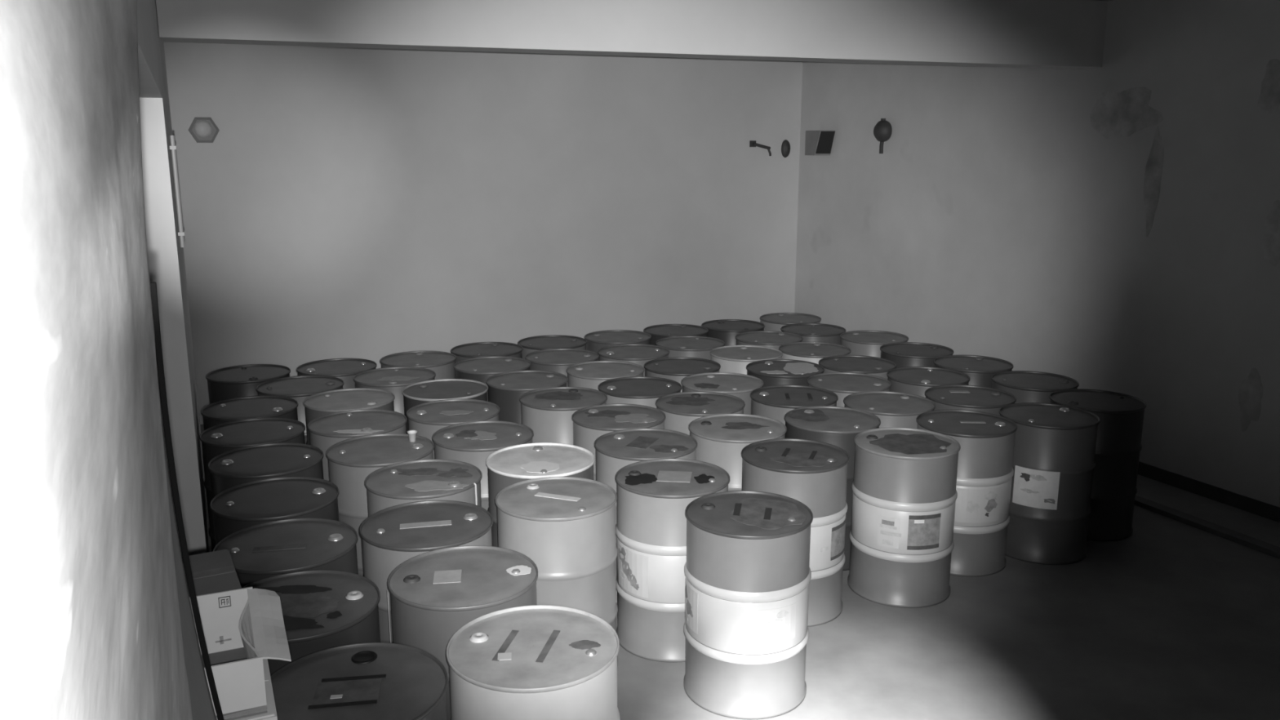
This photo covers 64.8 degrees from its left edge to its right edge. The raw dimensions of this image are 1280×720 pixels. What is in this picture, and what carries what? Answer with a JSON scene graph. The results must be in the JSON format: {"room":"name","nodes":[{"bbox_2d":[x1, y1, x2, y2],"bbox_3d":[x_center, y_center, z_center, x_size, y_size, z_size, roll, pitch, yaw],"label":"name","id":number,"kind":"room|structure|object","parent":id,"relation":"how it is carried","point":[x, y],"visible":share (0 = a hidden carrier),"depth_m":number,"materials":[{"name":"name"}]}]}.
{"room":"drum storage room","nodes":[
{"label":"drum storage room","id":0,"kind":"room"},
{"bbox_2d":[0,0,216,719],"bbox_3d":[-0.127,0.768,-0.003,0.363,3.600,4.200,-5,13,-23],"label":"wall","id":1,"kind":"structure","parent":0,"point":[97,621],"depth_m":0.60,"materials":[{"name":"paint"}]},
{"bbox_2d":[137,0,162,97],"bbox_3d":[-1.719,-1.320,3.131,0.300,0.850,3.501,-5,13,-23],"label":"trim","id":2,"kind":"structure","parent":1,"relation":"attached to","point":[149,78],"depth_m":3.31,"materials":[{"name":"paint"}]},
{"bbox_2d":[150,282,224,719],"bbox_3d":[-0.845,0.972,2.073,0.086,2.280,0.011,-5,13,-23],"label":"strip","id":3,"kind":"object","parent":1,"relation":"attached to","point":[159,358],"visible":0.98,"depth_m":1.90,"materials":[{"name":"black rubber"}]},
{"bbox_2d":[139,0,208,555],"bbox_3d":[-3.304,-0.734,6.910,0.300,3.600,4.309,-5,13,-23],"label":"wall","id":4,"kind":"structure","parent":0,"point":[166,257],"depth_m":5.09,"materials":[{"name":"paint"}]},
{"bbox_2d":[169,135,184,247],"bbox_3d":[-2.724,-0.989,5.937,0.036,0.650,0.040,-5,13,-23],"label":"pipe","id":5,"kind":"object","parent":4,"relation":"attached to","point":[181,233],"visible":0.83,"depth_m":5.93,"materials":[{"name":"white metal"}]},
{"bbox_2d":[163,41,802,424],"bbox_3d":[-1.152,-1.508,10.469,6.612,3.600,0.250,-6,14,-26],"label":"wall","id":6,"kind":"structure","parent":0,"point":[372,204],"depth_m":10.02,"materials":[{"name":"paint"}]},
{"bbox_2d":[188,117,219,142],"bbox_3d":[-3.787,-1.998,8.770,0.250,0.216,0.130,-6,14,-26],"label":"lamp","id":7,"kind":"object","parent":6,"relation":"attached to","point":[203,130],"visible":1,"depth_m":8.74,"materials":[{"name":"grey"}]},
{"bbox_2d":[749,140,771,155],"bbox_3d":[1.366,-2.392,11.408,0.266,0.171,0.052,-4,13,-19],"label":"wall bracket","id":8,"kind":"object","parent":6,"relation":"attached to","point":[752,143],"visible":1,"depth_m":11.37,"materials":[{"name":"grey"}]},
{"bbox_2d":[781,139,790,157],"bbox_3d":[1.654,-2.422,11.560,0.116,0.192,0.052,-6,14,-26],"label":"outlet","id":9,"kind":"object","parent":6,"relation":"attached to","point":[785,147],"visible":1,"depth_m":11.54,"materials":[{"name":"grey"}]},
{"bbox_2d":[200,424,1279,719],"bbox_3d":[1.904,1.812,4.139,7.551,0.200,15.948,-5,13,-24],"label":"floor","id":10,"kind":"structure","parent":0,"point":[1171,619],"depth_m":5.22,"materials":[{"name":"concrete"}]},
{"bbox_2d":[182,549,241,596],"bbox_3d":[-1.137,1.270,2.622,0.280,1.505,0.288,-6,14,-27],"label":"carton","id":11,"kind":"object","parent":10,"relation":"on","point":[215,571],"visible":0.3,"depth_m":2.50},
{"bbox_2d":[205,364,290,404],"bbox_3d":[-2.884,0.521,7.530,0.585,0.884,0.585,0,12,0],"label":"drum","id":12,"kind":"object","parent":10,"relation":"on","point":[242,380],"visible":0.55,"depth_m":7.29,"materials":[{"name":"black paint"}]},
{"bbox_2d":[200,395,297,430],"bbox_3d":[-2.505,0.728,6.578,0.585,0.884,0.585,0,12,0],"label":"drum","id":13,"kind":"object","parent":10,"relation":"on","point":[226,411],"visible":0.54,"depth_m":6.45,"materials":[{"name":"black paint"}]},
{"bbox_2d":[199,417,305,551],"bbox_3d":[-2.279,0.845,6.039,0.585,0.884,0.585,0,12,0],"label":"drum","id":14,"kind":"object","parent":10,"relation":"on","point":[216,440],"visible":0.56,"depth_m":5.88,"materials":[{"name":"black paint"}]},
{"bbox_2d":[235,658,277,719],"bbox_3d":[-1.000,1.402,2.332,0.378,1.370,0.314,-5,13,-23],"label":"carton","id":15,"kind":"object","parent":10,"relation":"on","point":[271,714],"visible":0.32,"depth_m":2.17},
{"bbox_2d":[189,586,291,719],"bbox_3d":[-0.974,0.648,2.182,0.396,0.163,0.290,-5,13,-23],"label":"carton","id":16,"kind":"object","parent":15,"relation":"on","point":[244,627],"visible":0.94,"depth_m":2.25,"materials":[{"name":"cardboard"}]},
{"bbox_2d":[208,442,324,497],"bbox_3d":[-2.008,0.957,5.521,0.585,0.884,0.585,0,12,0],"label":"drum","id":17,"kind":"object","parent":10,"relation":"on","point":[233,468],"visible":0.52,"depth_m":5.37,"materials":[{"name":"black paint"}]},
{"bbox_2d":[209,476,339,545],"bbox_3d":[-1.752,1.082,4.946,0.585,0.884,0.585,0,12,0],"label":"drum","id":18,"kind":"object","parent":10,"relation":"on","point":[235,508],"visible":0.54,"depth_m":4.80,"materials":[{"name":"black paint"}]},
{"bbox_2d":[213,517,358,586],"bbox_3d":[-1.503,1.204,4.384,0.585,0.884,0.585,0,12,0],"label":"drum","id":19,"kind":"object","parent":10,"relation":"on","point":[258,552],"visible":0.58,"depth_m":4.26,"materials":[{"name":"black paint"}]},
{"bbox_2d":[256,375,343,444],"bbox_3d":[-2.378,0.601,7.161,0.585,0.884,0.585,0,12,0],"label":"drum","id":20,"kind":"object","parent":10,"relation":"on","point":[299,388],"visible":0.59,"depth_m":7.03,"materials":[{"name":"paint"}]},
{"bbox_2d":[241,569,380,675],"bbox_3d":[-1.264,1.325,3.829,0.585,0.884,0.585,0,12,0],"label":"drum","id":21,"kind":"object","parent":10,"relation":"on","point":[322,609],"visible":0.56,"depth_m":3.72,"materials":[{"name":"black paint"}]},
{"bbox_2d":[296,358,377,388],"bbox_3d":[-2.296,0.475,7.740,0.585,0.884,0.585,0,12,0],"label":"drum","id":22,"kind":"object","parent":10,"relation":"on","point":[344,369],"visible":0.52,"depth_m":7.61,"materials":[{"name":"paint"}]},
{"bbox_2d":[302,387,395,444],"bbox_3d":[-1.926,0.683,6.782,0.585,0.884,0.585,0,12,0],"label":"drum","id":23,"kind":"object","parent":10,"relation":"on","point":[320,404],"visible":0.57,"depth_m":6.65,"materials":[{"name":"paint"}]},
{"bbox_2d":[307,408,407,481],"bbox_3d":[-1.718,0.802,6.236,0.585,0.884,0.585,0,12,0],"label":"drum","id":24,"kind":"object","parent":10,"relation":"on","point":[326,430],"visible":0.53,"depth_m":6.08,"materials":[{"name":"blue paint"}]},
{"bbox_2d":[270,642,448,719],"bbox_3d":[-0.898,1.453,3.249,0.585,0.880,0.585,0,12,0],"label":"drum","id":25,"kind":"object","parent":10,"relation":"on","point":[364,681],"visible":0.91,"depth_m":3.18,"materials":[{"name":"black paint"}]},
{"bbox_2d":[329,694,342,698],"bbox_3d":[-0.935,1.037,3.110,0.035,0.002,0.018,-2,12,-8],"label":"print","id":26,"kind":"object","parent":25,"relation":"on","point":[331,696],"depth_m":3.11,"materials":[{"name":"paper"}]},
{"bbox_2d":[325,433,434,576],"bbox_3d":[-1.441,0.918,5.703,0.585,0.884,0.585,0,12,0],"label":"drum","id":27,"kind":"object","parent":10,"relation":"on","point":[351,460],"visible":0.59,"depth_m":5.46,"materials":[{"name":"grey metal"}]},
{"bbox_2d":[406,430,417,441],"bbox_3d":[-1.300,0.435,5.764,0.060,0.058,0.059,0,12,0],"label":"cup","id":28,"kind":"object","parent":27,"relation":"on","point":[411,433],"visible":1,"depth_m":5.75,"materials":[{"name":"paper"}]},
{"bbox_2d":[353,366,435,414],"bbox_3d":[-1.785,0.540,7.441,0.585,0.884,0.585,0,12,0],"label":"drum","id":29,"kind":"object","parent":10,"relation":"on","point":[394,380],"visible":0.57,"depth_m":7.27,"materials":[{"name":"paint"}]},
{"bbox_2d":[380,351,456,379],"bbox_3d":[-1.740,0.414,8.022,0.585,0.884,0.585,0,12,0],"label":"drum","id":30,"kind":"object","parent":10,"relation":"on","point":[442,363],"visible":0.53,"depth_m":7.87,"materials":[{"name":"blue paint"}]},
{"bbox_2d":[364,458,482,516],"bbox_3d":[-1.098,1.022,5.225,0.586,0.884,0.585,0,12,0],"label":"drum","id":31,"kind":"object","parent":10,"relation":"on","point":[420,480],"visible":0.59,"depth_m":5.06,"materials":[{"name":"grey metal"}]},
{"bbox_2d":[359,500,493,643],"bbox_3d":[-0.953,1.156,4.609,0.585,0.884,0.585,0,12,0],"label":"drum","id":32,"kind":"object","parent":10,"relation":"on","point":[393,535],"visible":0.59,"depth_m":4.41,"materials":[{"name":"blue paint"}]},
{"bbox_2d":[401,378,488,434],"bbox_3d":[-1.342,0.625,7.052,0.585,0.884,0.585,0,12,0],"label":"drum","id":33,"kind":"object","parent":10,"relation":"on","point":[416,393],"visible":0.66,"depth_m":6.91,"materials":[{"name":"black paint"}]},
{"bbox_2d":[406,399,500,458],"bbox_3d":[-1.182,0.747,6.491,0.585,0.884,0.585,0,12,0],"label":"drum","id":34,"kind":"object","parent":10,"relation":"on","point":[428,418],"visible":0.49,"depth_m":6.34,"materials":[{"name":"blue paint"}]},
{"bbox_2d":[386,545,537,719],"bbox_3d":[-0.695,1.272,4.071,0.585,0.884,0.585,0,12,0],"label":"drum","id":35,"kind":"object","parent":10,"relation":"on","point":[434,593],"visible":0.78,"depth_m":3.86,"materials":[{"name":"paint"}]},
{"bbox_2d":[431,420,533,510],"bbox_3d":[-0.913,0.859,5.972,0.585,0.884,0.585,0,12,0],"label":"drum","id":36,"kind":"object","parent":10,"relation":"on","point":[472,442],"visible":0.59,"depth_m":5.78,"materials":[{"name":"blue paint"}]},
{"bbox_2d":[451,342,523,363],"bbox_3d":[-1.256,0.335,8.384,0.585,0.884,0.585,0,12,0],"label":"drum","id":37,"kind":"object","parent":10,"relation":"on","point":[470,350],"visible":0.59,"depth_m":8.27,"materials":[{"name":"paint"}]},
{"bbox_2d":[453,355,530,401],"bbox_3d":[-1.129,0.459,7.815,0.585,0.884,0.585,0,12,0],"label":"drum","id":38,"kind":"object","parent":10,"relation":"on","point":[480,368],"visible":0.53,"depth_m":7.66,"materials":[{"name":"black paint"}]},
{"bbox_2d":[485,369,568,423],"bbox_3d":[-0.808,0.566,7.324,0.585,0.884,0.585,0,12,0],"label":"drum","id":39,"kind":"object","parent":10,"relation":"on","point":[505,389],"visible":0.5,"depth_m":7.09,"materials":[{"name":"black paint"}]},
{"bbox_2d":[446,604,619,719],"bbox_3d":[-0.362,1.391,3.524,0.585,0.884,0.585,0,12,0],"label":"drum","id":40,"kind":"object","parent":10,"relation":"on","point":[534,662],"visible":1,"depth_m":3.33,"materials":[{"name":"paint"}]},
{"bbox_2d":[485,442,595,546],"bbox_3d":[-0.534,0.957,5.521,0.585,0.884,0.585,0,12,0],"label":"drum","id":41,"kind":"object","parent":10,"relation":"on","point":[509,465],"visible":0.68,"depth_m":5.36,"materials":[{"name":"paint"}]},
{"bbox_2d":[518,334,586,359],"bbox_3d":[-0.744,0.270,8.684,0.585,0.884,0.585,0,12,0],"label":"drum","id":42,"kind":"object","parent":10,"relation":"on","point":[533,344],"visible":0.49,"depth_m":8.56,"materials":[{"name":"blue paint"}]},
{"bbox_2d":[494,476,617,666],"bbox_3d":[-0.402,1.083,4.945,0.585,0.884,0.585,0,12,0],"label":"drum","id":43,"kind":"object","parent":10,"relation":"on","point":[566,526],"visible":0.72,"depth_m":4.69,"materials":[{"name":"grey paint"}]},
{"bbox_2d":[524,348,599,376],"bbox_3d":[-0.618,0.394,8.114,0.585,0.884,0.585,0,12,0],"label":"drum","id":44,"kind":"object","parent":10,"relation":"on","point":[555,360],"visible":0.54,"depth_m":7.95,"materials":[{"name":"paint"}]},
{"bbox_2d":[519,386,607,444],"bbox_3d":[-0.509,0.675,6.820,0.585,0.884,0.585,0,12,0],"label":"drum","id":45,"kind":"object","parent":10,"relation":"on","point":[548,411],"visible":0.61,"depth_m":6.55,"materials":[{"name":"grey paint"}]},
{"bbox_2d":[566,360,644,390],"bbox_3d":[-0.259,0.495,7.650,0.585,0.884,0.585,0,12,0],"label":"drum","id":46,"kind":"object","parent":10,"relation":"on","point":[588,375],"visible":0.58,"depth_m":7.50,"materials":[{"name":"grey paint"}]},
{"bbox_2d":[584,329,651,354],"bbox_3d":[-0.192,0.217,8.927,0.585,0.884,0.585,0,12,0],"label":"drum","id":47,"kind":"object","parent":10,"relation":"on","point":[596,340],"visible":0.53,"depth_m":8.77,"materials":[{"name":"paint"}]},
{"bbox_2d":[571,403,666,480],"bbox_3d":[-0.132,0.773,6.370,0.585,0.884,0.585,0,12,0],"label":"drum","id":48,"kind":"object","parent":10,"relation":"on","point":[589,423],"visible":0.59,"depth_m":6.20,"materials":[{"name":"grey paint"}]},
{"bbox_2d":[597,343,669,376],"bbox_3d":[-0.052,0.354,8.299,0.585,0.884,0.585,0,12,0],"label":"drum","id":49,"kind":"object","parent":10,"relation":"on","point":[640,354],"visible":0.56,"depth_m":8.16,"materials":[{"name":"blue paint"}]},
{"bbox_2d":[598,376,681,408],"bbox_3d":[0.000,0.609,7.125,0.585,0.884,0.585,0,12,0],"label":"drum","id":50,"kind":"object","parent":10,"relation":"on","point":[638,390],"visible":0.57,"depth_m":6.96,"materials":[{"name":"grey paint"}]},
{"bbox_2d":[594,427,697,603],"bbox_3d":[0.033,0.895,5.810,0.585,0.884,0.585,0,12,0],"label":"drum","id":51,"kind":"object","parent":10,"relation":"on","point":[615,450],"visible":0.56,"depth_m":5.64,"materials":[{"name":"grey paint"}]},
{"bbox_2d":[615,457,729,662],"bbox_3d":[0.166,1.019,5.239,0.588,0.884,0.588,0,12,0],"label":"drum","id":52,"kind":"object","parent":10,"relation":"on","point":[654,495],"visible":0.73,"depth_m":5.02,"materials":[{"name":"grey paint"}]},
{"bbox_2d":[617,546,626,565],"bbox_3d":[-0.091,0.985,5.102,0.005,0.098,0.092,-6,14,-26],"label":"print","id":53,"kind":"object","parent":52,"relation":"attached to","point":[621,550],"depth_m":5.10},
{"bbox_2d":[619,569,625,579],"bbox_3d":[-0.090,1.090,5.121,0.003,0.042,0.074,-6,14,-26],"label":"print","id":54,"kind":"object","parent":52,"relation":"attached to","point":[622,572],"depth_m":5.12},
{"bbox_2d":[622,560,631,577],"bbox_3d":[-0.067,1.050,5.074,0.004,0.082,0.087,-9,15,-35],"label":"print","id":55,"kind":"object","parent":52,"relation":"attached to","point":[626,564],"depth_m":5.07},
{"bbox_2d":[626,573,636,586],"bbox_3d":[-0.042,1.100,5.054,0.004,0.068,0.076,-11,17,-42],"label":"print","id":56,"kind":"object","parent":52,"relation":"attached to","point":[631,577],"depth_m":5.05},
{"bbox_2d":[632,582,639,590],"bbox_3d":[-0.021,1.130,5.039,0.045,0.035,0.002,10,16,39],"label":"print","id":57,"kind":"object","parent":52,"relation":"attached to","point":[635,585],"depth_m":5.04},
{"bbox_2d":[644,324,708,345],"bbox_3d":[0.327,0.153,9.222,0.585,0.884,0.585,0,12,0],"label":"drum","id":58,"kind":"object","parent":10,"relation":"on","point":[657,332],"visible":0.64,"depth_m":9.10,"materials":[{"name":"black paint"}]},
{"bbox_2d":[644,356,720,392],"bbox_3d":[0.322,0.467,7.779,0.585,0.884,0.585,0,12,0],"label":"drum","id":59,"kind":"object","parent":10,"relation":"on","point":[676,369],"visible":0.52,"depth_m":7.63,"materials":[{"name":"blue paint"}]},
{"bbox_2d":[655,335,724,359],"bbox_3d":[0.425,0.278,8.647,0.585,0.884,0.585,0,12,0],"label":"drum","id":60,"kind":"object","parent":10,"relation":"on","point":[686,346],"visible":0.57,"depth_m":8.46,"materials":[{"name":"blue paint"}]},
{"bbox_2d":[655,391,745,435],"bbox_3d":[0.393,0.704,6.687,0.585,0.884,0.585,0,12,0],"label":"drum","id":61,"kind":"object","parent":10,"relation":"on","point":[680,409],"visible":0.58,"depth_m":6.52,"materials":[{"name":"grey paint"}]},
{"bbox_2d":[680,372,764,414],"bbox_3d":[0.584,0.581,7.255,0.585,0.884,0.585,0,12,0],"label":"drum","id":62,"kind":"object","parent":10,"relation":"on","point":[739,385],"visible":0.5,"depth_m":7.11,"materials":[{"name":"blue paint"}]},
{"bbox_2d":[702,319,764,346],"bbox_3d":[0.867,0.100,9.467,0.585,0.884,0.585,0,12,0],"label":"drum","id":63,"kind":"object","parent":10,"relation":"on","point":[725,330],"visible":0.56,"depth_m":9.25,"materials":[{"name":"black paint"}]},
{"bbox_2d":[688,413,786,491],"bbox_3d":[0.583,0.825,6.129,0.585,0.884,0.585,0,12,0],"label":"drum","id":64,"kind":"object","parent":10,"relation":"on","point":[721,439],"visible":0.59,"depth_m":5.90,"materials":[{"name":"grey paint"}]},
{"bbox_2d":[710,345,782,374],"bbox_3d":[0.859,0.365,8.248,0.585,0.884,0.585,0,12,0],"label":"drum","id":65,"kind":"object","parent":10,"relation":"on","point":[731,358],"visible":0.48,"depth_m":8.07,"materials":[{"name":"paint"}]},
{"bbox_2d":[683,490,813,719],"bbox_3d":[0.501,1.127,4.739,0.588,0.884,0.588,0,12,0],"label":"drum","id":66,"kind":"object","parent":10,"relation":"on","point":[747,570],"visible":1,"depth_m":4.52,"materials":[{"name":"grey metal"}]},
{"bbox_2d":[686,600,693,617],"bbox_3d":[0.228,1.147,4.652,0.004,0.072,0.086,-4,13,-18],"label":"print","id":67,"kind":"object","parent":66,"relation":"attached to","point":[689,602],"depth_m":4.65},
{"bbox_2d":[755,625,775,635],"bbox_3d":[0.556,1.195,4.466,0.094,0.049,0.005,-2,12,-11],"label":"print","id":68,"kind":"object","parent":66,"relation":"attached to","point":[760,630],"depth_m":4.47},
{"bbox_2d":[767,635,781,639],"bbox_3d":[0.598,1.236,4.486,0.068,0.023,0.003,-4,13,-19],"label":"print","id":69,"kind":"object","parent":66,"relation":"attached to","point":[769,637],"depth_m":4.48},
{"bbox_2d":[768,619,782,624],"bbox_3d":[0.603,1.161,4.471,0.072,0.025,0.003,-5,13,-20],"label":"print","id":70,"kind":"object","parent":66,"relation":"attached to","point":[771,621],"depth_m":4.47},
{"bbox_2d":[776,610,788,617],"bbox_3d":[0.634,1.128,4.479,0.068,0.035,0.003,-6,14,-27],"label":"print","id":71,"kind":"object","parent":66,"relation":"attached to","point":[780,614],"depth_m":4.48},
{"bbox_2d":[735,330,803,349],"bbox_3d":[1.124,0.227,8.883,0.585,0.884,0.585,0,12,0],"label":"drum","id":72,"kind":"object","parent":10,"relation":"on","point":[771,339],"visible":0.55,"depth_m":8.77,"materials":[{"name":"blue paint"}]},
{"bbox_2d":[746,359,824,386],"bbox_3d":[1.094,0.483,7.702,0.585,0.884,0.585,0,12,0],"label":"drum","id":73,"kind":"object","parent":10,"relation":"on","point":[771,371],"visible":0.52,"depth_m":7.51,"materials":[{"name":"black paint"}]},
{"bbox_2d":[760,312,821,331],"bbox_3d":[1.454,0.020,9.835,0.585,0.884,0.585,0,12,0],"label":"drum","id":74,"kind":"object","parent":10,"relation":"on","point":[772,322],"visible":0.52,"depth_m":9.69,"materials":[{"name":"grey paint"}]},
{"bbox_2d":[750,384,838,425],"bbox_3d":[1.034,0.663,6.874,0.585,0.884,0.585,0,12,0],"label":"drum","id":75,"kind":"object","parent":10,"relation":"on","point":[773,402],"visible":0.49,"depth_m":6.71,"materials":[{"name":"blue paint"}]},
{"bbox_2d":[741,438,849,626],"bbox_3d":[0.846,0.940,5.602,0.588,0.884,0.588,0,12,0],"label":"drum","id":76,"kind":"object","parent":10,"relation":"on","point":[813,473],"visible":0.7,"depth_m":5.38,"materials":[{"name":"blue paint"}]},
{"bbox_2d":[780,323,845,344],"bbox_3d":[1.574,0.144,9.264,0.585,0.884,0.585,0,12,0],"label":"drum","id":77,"kind":"object","parent":10,"relation":"on","point":[810,332],"visible":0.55,"depth_m":9.07,"materials":[{"name":"paint"}]},
{"bbox_2d":[778,342,851,364],"bbox_3d":[1.437,0.334,8.388,0.585,0.884,0.585,0,12,0],"label":"drum","id":78,"kind":"object","parent":10,"relation":"on","point":[812,352],"visible":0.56,"depth_m":8.26,"materials":[{"name":"paint"}]},
{"bbox_2d":[784,405,880,570],"bbox_3d":[1.184,0.786,6.310,0.585,0.884,0.585,0,12,0],"label":"drum","id":79,"kind":"object","parent":10,"relation":"on","point":[838,426],"visible":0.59,"depth_m":6.10,"materials":[{"name":"black paint"}]},
{"bbox_2d":[807,372,891,407],"bbox_3d":[1.485,0.579,7.263,0.585,0.884,0.585,0,12,0],"label":"drum","id":80,"kind":"object","parent":10,"relation":"on","point":[843,384],"visible":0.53,"depth_m":7.14,"materials":[{"name":"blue paint"}]},
{"bbox_2d":[818,355,896,379],"bbox_3d":[1.670,0.451,7.852,0.585,0.884,0.585,0,12,0],"label":"drum","id":81,"kind":"object","parent":10,"relation":"on","point":[878,366],"visible":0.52,"depth_m":7.73,"materials":[{"name":"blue paint"}]},
{"bbox_2d":[840,330,908,357],"bbox_3d":[2.045,0.222,8.906,0.585,0.884,0.585,0,12,0],"label":"drum","id":82,"kind":"object","parent":10,"relation":"on","point":[863,343],"visible":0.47,"depth_m":8.70,"materials":[{"name":"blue paint"}]},
{"bbox_2d":[843,391,935,428],"bbox_3d":[1.630,0.702,6.698,0.585,0.884,0.585,0,12,0],"label":"drum","id":83,"kind":"object","parent":10,"relation":"on","point":[894,409],"visible":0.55,"depth_m":6.53,"materials":[{"name":"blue paint"}]},
{"bbox_2d":[847,427,960,608],"bbox_3d":[1.515,0.891,5.825,0.588,0.884,0.588,0,12,0],"label":"drum","id":84,"kind":"object","parent":10,"relation":"on","point":[904,494],"visible":1,"depth_m":5.61,"materials":[{"name":"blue paint"}]},
{"bbox_2d":[882,539,893,545],"bbox_3d":[1.374,1.012,5.595,0.060,0.025,0.003,7,14,29],"label":"print","id":85,"kind":"object","parent":84,"relation":"attached to","point":[885,542],"depth_m":5.59},
{"bbox_2d":[879,524,897,529],"bbox_3d":[1.370,0.923,5.579,0.101,0.017,0.005,7,14,30],"label":"print","id":86,"kind":"object","parent":84,"relation":"on","point":[882,526],"depth_m":5.58},
{"bbox_2d":[881,519,894,525],"bbox_3d":[1.369,0.899,5.573,0.070,0.025,0.003,7,14,30],"label":"print","id":87,"kind":"object","parent":84,"relation":"on","point":[884,522],"depth_m":5.57},
{"bbox_2d":[880,530,901,537],"bbox_3d":[1.386,0.962,5.580,0.115,0.020,0.006,6,14,26],"label":"print","id":88,"kind":"object","parent":84,"relation":"attached to","point":[882,533],"depth_m":5.58},
{"bbox_2d":[880,342,953,368],"bbox_3d":[2.268,0.339,8.366,0.585,0.884,0.585,0,12,0],"label":"drum","id":89,"kind":"object","parent":10,"relation":"on","point":[904,354],"visible":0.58,"depth_m":8.17,"materials":[{"name":"black paint"}]},
{"bbox_2d":[886,366,969,397],"bbox_3d":[2.100,0.538,7.448,0.585,0.884,0.585,0,12,0],"label":"drum","id":90,"kind":"object","parent":10,"relation":"on","point":[916,380],"visible":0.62,"depth_m":7.29,"materials":[{"name":"paint"}]},
{"bbox_2d":[915,408,1017,577],"bbox_3d":[1.983,0.804,6.229,0.588,0.884,0.588,0,12,0],"label":"drum","id":91,"kind":"object","parent":10,"relation":"on","point":[985,471],"visible":0.7,"depth_m":5.99,"materials":[{"name":"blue paint"}]},
{"bbox_2d":[965,500,979,513],"bbox_3d":[1.963,0.868,5.949,0.080,0.081,0.004,1,12,4],"label":"print","id":92,"kind":"object","parent":91,"relation":"attached to","point":[971,506],"depth_m":5.95},
{"bbox_2d":[984,498,997,511],"bbox_3d":[2.075,0.858,5.963,0.093,0.081,0.005,-4,13,-18],"label":"print","id":93,"kind":"object","parent":91,"relation":"attached to","point":[990,504],"depth_m":5.96},
{"bbox_2d":[984,490,997,499],"bbox_3d":[2.069,0.800,5.948,0.092,0.064,0.005,-4,13,-17],"label":"print","id":94,"kind":"object","parent":91,"relation":"on","point":[988,495],"depth_m":5.95},
{"bbox_2d":[924,384,1016,415],"bbox_3d":[2.218,0.662,6.878,0.585,0.884,0.585,0,12,0],"label":"drum","id":95,"kind":"object","parent":10,"relation":"on","point":[956,397],"visible":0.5,"depth_m":6.74,"materials":[{"name":"paint"}]},
{"bbox_2d":[933,355,1013,387],"bbox_3d":[2.565,0.449,7.862,0.585,0.884,0.585,0,12,0],"label":"drum","id":96,"kind":"object","parent":10,"relation":"on","point":[980,369],"visible":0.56,"depth_m":7.69,"materials":[{"name":"black paint"}]},
{"bbox_2d":[991,370,1079,403],"bbox_3d":[2.821,0.569,7.307,0.585,0.884,0.585,0,12,0],"label":"drum","id":97,"kind":"object","parent":10,"relation":"on","point":[1027,386],"visible":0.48,"depth_m":7.12,"materials":[{"name":"paint"}]},
{"bbox_2d":[999,402,1100,564],"bbox_3d":[2.554,0.767,6.395,0.585,0.884,0.586,0,12,0],"label":"drum","id":98,"kind":"object","parent":10,"relation":"on","point":[1054,464],"visible":0.89,"depth_m":6.17,"materials":[{"name":"paint"}]},
{"bbox_2d":[1020,472,1030,481],"bbox_3d":[2.352,0.715,6.165,0.062,0.050,0.003,11,17,42],"label":"print","id":99,"kind":"object","parent":98,"relation":"attached to","point":[1024,477],"depth_m":6.16},
{"bbox_2d":[1020,488,1039,493],"bbox_3d":[2.380,0.800,6.163,0.119,0.026,0.007,9,15,36],"label":"print","id":100,"kind":"object","parent":98,"relation":"attached to","point":[1022,490],"depth_m":6.16},
{"bbox_2d":[1030,474,1046,480],"bbox_3d":[2.416,0.715,6.120,0.098,0.039,0.005,6,14,27],"label":"print","id":101,"kind":"object","parent":98,"relation":"attached to","point":[1033,477],"depth_m":6.12},
{"bbox_2d":[1044,498,1055,504],"bbox_3d":[2.485,0.857,6.122,0.067,0.033,0.003,3,13,13],"label":"print","id":102,"kind":"object","parent":98,"relation":"attached to","point":[1046,501],"depth_m":6.12},
{"bbox_2d":[1049,388,1146,542],"bbox_3d":[3.021,0.688,6.758,0.585,0.884,0.585,0,12,0],"label":"drum","id":103,"kind":"object","parent":10,"relation":"on","point":[1118,447],"visible":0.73,"depth_m":6.51,"materials":[{"name":"black paint"}]},
{"bbox_2d":[1133,494,1279,559],"bbox_3d":[4.482,1.424,5.372,0.100,0.035,14.100,-6,13,-24],"label":"trim","id":104,"kind":"structure","parent":10,"relation":"on","point":[1255,544],"depth_m":6.74,"materials":[{"name":"concrete"}]},
{"bbox_2d":[794,0,1279,507],"bbox_3d":[5.132,-0.370,5.236,0.252,3.600,15.000,-6,13,-24],"label":"wall","id":105,"kind":"structure","parent":0,"point":[1114,226],"depth_m":8.03,"materials":[{"name":"paint"}]},
{"bbox_2d":[155,0,1108,69],"bbox_3d":[0.468,-2.309,6.832,6.789,0.490,0.300,-5,13,-20],"label":"beam","id":106,"kind":"structure","parent":105,"relation":"attached to","point":[1052,34],"depth_m":6.64,"materials":[{"name":"paint"}]},
{"bbox_2d":[804,130,835,155],"bbox_3d":[1.994,-2.400,11.161,0.158,0.270,0.352,-6,13,-24],"label":"speaker box","id":107,"kind":"object","parent":105,"relation":"attached to","point":[817,142],"visible":1,"depth_m":11.10,"materials":[{"name":"black"}]},
{"bbox_2d":[815,131,835,153],"bbox_3d":[2.033,-2.386,11.073,0.190,0.240,0.092,0,12,0],"label":"grille","id":108,"kind":"object","parent":107,"relation":"attached to","point":[824,140],"depth_m":11.07,"materials":[{"name":"black"}]},
{"bbox_2d":[873,118,892,153],"bbox_3d":[2.443,-2.273,10.246,0.122,0.350,0.220,-6,13,-24],"label":"bell","id":109,"kind":"object","parent":105,"relation":"attached to","point":[882,130],"visible":1,"depth_m":10.18,"materials":[{"name":"grey"}]},
{"bbox_2d":[1137,461,1279,522],"bbox_3d":[5.006,1.349,5.566,0.014,0.100,14.930,-6,13,-24],"label":"baseboard","id":110,"kind":"structure","parent":105,"relation":"attached to","point":[1244,503],"depth_m":7.33,"materials":[{"name":"paint"}]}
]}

